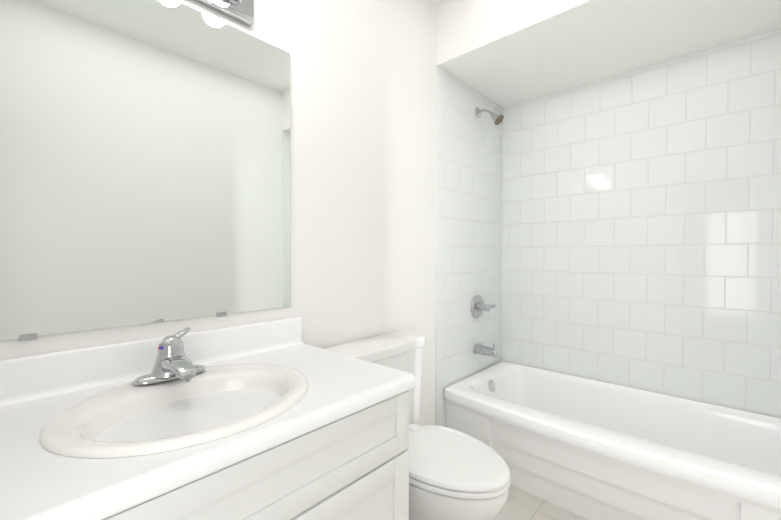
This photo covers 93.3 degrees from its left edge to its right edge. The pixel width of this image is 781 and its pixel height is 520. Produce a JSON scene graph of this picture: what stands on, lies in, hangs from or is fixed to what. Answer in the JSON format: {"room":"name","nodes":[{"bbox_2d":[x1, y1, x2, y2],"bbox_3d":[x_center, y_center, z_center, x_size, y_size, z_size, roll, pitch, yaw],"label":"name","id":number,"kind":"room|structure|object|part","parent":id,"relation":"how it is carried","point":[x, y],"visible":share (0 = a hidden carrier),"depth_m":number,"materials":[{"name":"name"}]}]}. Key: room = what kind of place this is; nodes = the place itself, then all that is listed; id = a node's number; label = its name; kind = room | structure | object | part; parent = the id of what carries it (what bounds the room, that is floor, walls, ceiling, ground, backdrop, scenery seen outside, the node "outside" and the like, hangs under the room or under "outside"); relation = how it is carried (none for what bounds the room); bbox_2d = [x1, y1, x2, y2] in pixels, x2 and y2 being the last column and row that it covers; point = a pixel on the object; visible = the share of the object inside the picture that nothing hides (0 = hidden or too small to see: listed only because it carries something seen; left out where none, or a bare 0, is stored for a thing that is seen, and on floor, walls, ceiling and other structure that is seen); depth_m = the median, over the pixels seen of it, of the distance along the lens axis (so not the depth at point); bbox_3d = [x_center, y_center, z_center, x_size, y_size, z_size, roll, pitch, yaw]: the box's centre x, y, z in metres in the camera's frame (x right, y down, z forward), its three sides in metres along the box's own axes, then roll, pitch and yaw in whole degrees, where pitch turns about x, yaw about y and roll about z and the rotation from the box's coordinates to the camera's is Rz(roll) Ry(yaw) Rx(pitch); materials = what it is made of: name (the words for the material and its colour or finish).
{"room":"bathroom","nodes":[
{"label":"bathroom","id":0,"kind":"room"},
{"bbox_2d":[0,0,435,425],"bbox_3d":[-0.136,-0.117,1.705,0.100,2.563,2.850,1,1,42],"label":"wall","id":1,"kind":"structure","parent":0,"point":[363,154],"depth_m":1.60,"materials":[{"name":"white paint"}]},
{"bbox_2d":[0,0,290,340],"bbox_3d":[-0.663,-0.292,1.046,0.005,0.934,0.863,1,1,42],"label":"mirror","id":2,"kind":"object","parent":1,"relation":"attached to","point":[144,161],"visible":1,"depth_m":1.01,"materials":[{"name":"clear glass"}]},
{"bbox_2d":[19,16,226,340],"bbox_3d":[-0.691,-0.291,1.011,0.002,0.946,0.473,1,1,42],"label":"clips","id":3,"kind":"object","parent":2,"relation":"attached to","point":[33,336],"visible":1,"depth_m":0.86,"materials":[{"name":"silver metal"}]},
{"bbox_2d":[194,0,253,26],"bbox_3d":[-0.642,-0.845,1.012,0.071,0.116,0.571,1,1,42],"label":"sconce","id":4,"kind":"object","parent":1,"relation":"attached to","point":[241,11],"visible":1,"depth_m":1.19,"materials":[{"name":"silver metal"}]},
{"bbox_2d":[436,65,502,426],"bbox_3d":[0.530,0.034,2.355,0.008,2.240,0.811,1,1,42],"label":"wall tile","id":5,"kind":"structure","parent":1,"relation":"attached to","point":[469,167],"depth_m":2.27,"materials":[{"name":"white tile"}]},
{"bbox_2d":[471,295,495,317],"bbox_3d":[0.608,0.297,2.371,0.090,0.152,0.196,1,1,42],"label":"shower valve","id":6,"kind":"object","parent":5,"relation":"attached to","point":[478,306],"visible":1,"depth_m":2.35,"materials":[{"name":"silver metal"}]},
{"bbox_2d":[475,343,497,357],"bbox_3d":[0.611,0.561,2.343,0.136,0.088,0.062,1,1,42],"label":"tub spout","id":7,"kind":"object","parent":5,"relation":"attached to","point":[480,349],"visible":1,"depth_m":2.32,"materials":[{"name":"silver metal"}]},
{"bbox_2d":[475,107,503,124],"bbox_3d":[0.624,-0.912,2.308,0.171,0.138,0.072,1,1,42],"label":"shower head","id":8,"kind":"object","parent":5,"relation":"attached to","point":[497,118],"visible":1,"depth_m":2.28},
{"bbox_2d":[429,0,446,6],"bbox_3d":[0.086,-1.407,0.667,1.800,0.050,4.050,1,1,42],"label":"ceiling","id":9,"kind":"structure","parent":0,"point":[436,3],"depth_m":1.99,"materials":[{"name":"white paint"}]},
{"bbox_2d":[494,485,587,519],"bbox_3d":[0.086,1.206,0.709,1.800,0.050,4.050,1,1,42],"label":"floor","id":10,"kind":"structure","parent":0,"point":[520,504],"depth_m":1.72,"materials":[{"name":"tile"}]},
{"bbox_2d":[0,317,416,519],"bbox_3d":[-0.459,0.682,0.866,0.571,0.993,0.950,1,1,42],"label":"bathroom vanity","id":11,"kind":"object","parent":10,"relation":"on","point":[274,420],"visible":1,"depth_m":0.82,"materials":[{"name":"white paint"}]},
{"bbox_2d":[133,327,204,384],"bbox_3d":[-0.539,0.243,0.931,0.163,0.118,0.166,1,1,42],"label":"faucet","id":12,"kind":"object","parent":11,"relation":"on","point":[172,366],"depth_m":0.93,"materials":[{"name":"silver metal"}]},
{"bbox_2d":[39,363,308,457],"bbox_3d":[-0.446,0.386,0.848,0.460,0.164,0.524,1,1,42],"label":"sink","id":13,"kind":"object","parent":11,"relation":"in","point":[167,416],"depth_m":0.81,"materials":[{"name":"white ceramic"}]},
{"bbox_2d":[325,332,509,519],"bbox_3d":[0.124,0.759,1.413,0.678,0.820,0.476,1,1,42],"label":"toilet","id":14,"kind":"object","parent":10,"relation":"on","point":[455,474],"visible":0.58,"depth_m":1.27,"materials":[{"name":"white ceramic"}]},
{"bbox_3d":[-0.049,0.549,1.568,0.208,0.404,0.476,1,1,42],"label":"tank","id":15,"kind":"part","parent":14,"relation":"part of","materials":[{"name":"white ceramic"}]},
{"bbox_3d":[0.201,0.715,1.342,0.468,0.046,0.365,1,1,42],"label":"lid","id":16,"kind":"part","parent":14,"relation":"part of","materials":[{"name":"white plastic"}]},
{"bbox_3d":[0.202,0.730,1.341,0.466,0.019,0.366,1,1,42],"label":"seat","id":17,"kind":"part","parent":14,"relation":"part of","materials":[{"name":"white plastic"}]},
{"bbox_2d":[444,361,780,519],"bbox_3d":[1.111,0.945,1.825,1.580,0.435,0.808,1,1,42],"label":"bathtub","id":18,"kind":"object","parent":10,"relation":"on","point":[589,449],"visible":1,"depth_m":1.73,"materials":[{"name":"white ceramic"}]},
{"bbox_2d":[436,0,780,107],"bbox_3d":[1.117,-1.239,1.797,1.600,0.323,0.811,1,1,42],"label":"ceiling","id":19,"kind":"structure","parent":0,"point":[504,53],"depth_m":1.83,"materials":[{"name":"white paint"}]},
{"bbox_3d":[1.422,-0.124,2.148,1.600,2.563,0.092,1,1,42],"label":"wall","id":20,"kind":"structure","parent":0,"visible":0},
{"bbox_2d":[502,29,780,417],"bbox_3d":[1.389,0.038,2.113,1.584,2.240,0.008,1,1,42],"label":"wall tile","id":21,"kind":"structure","parent":20,"relation":"attached to","point":[641,228],"depth_m":2.03,"materials":[{"name":"white tile"}]}
]}

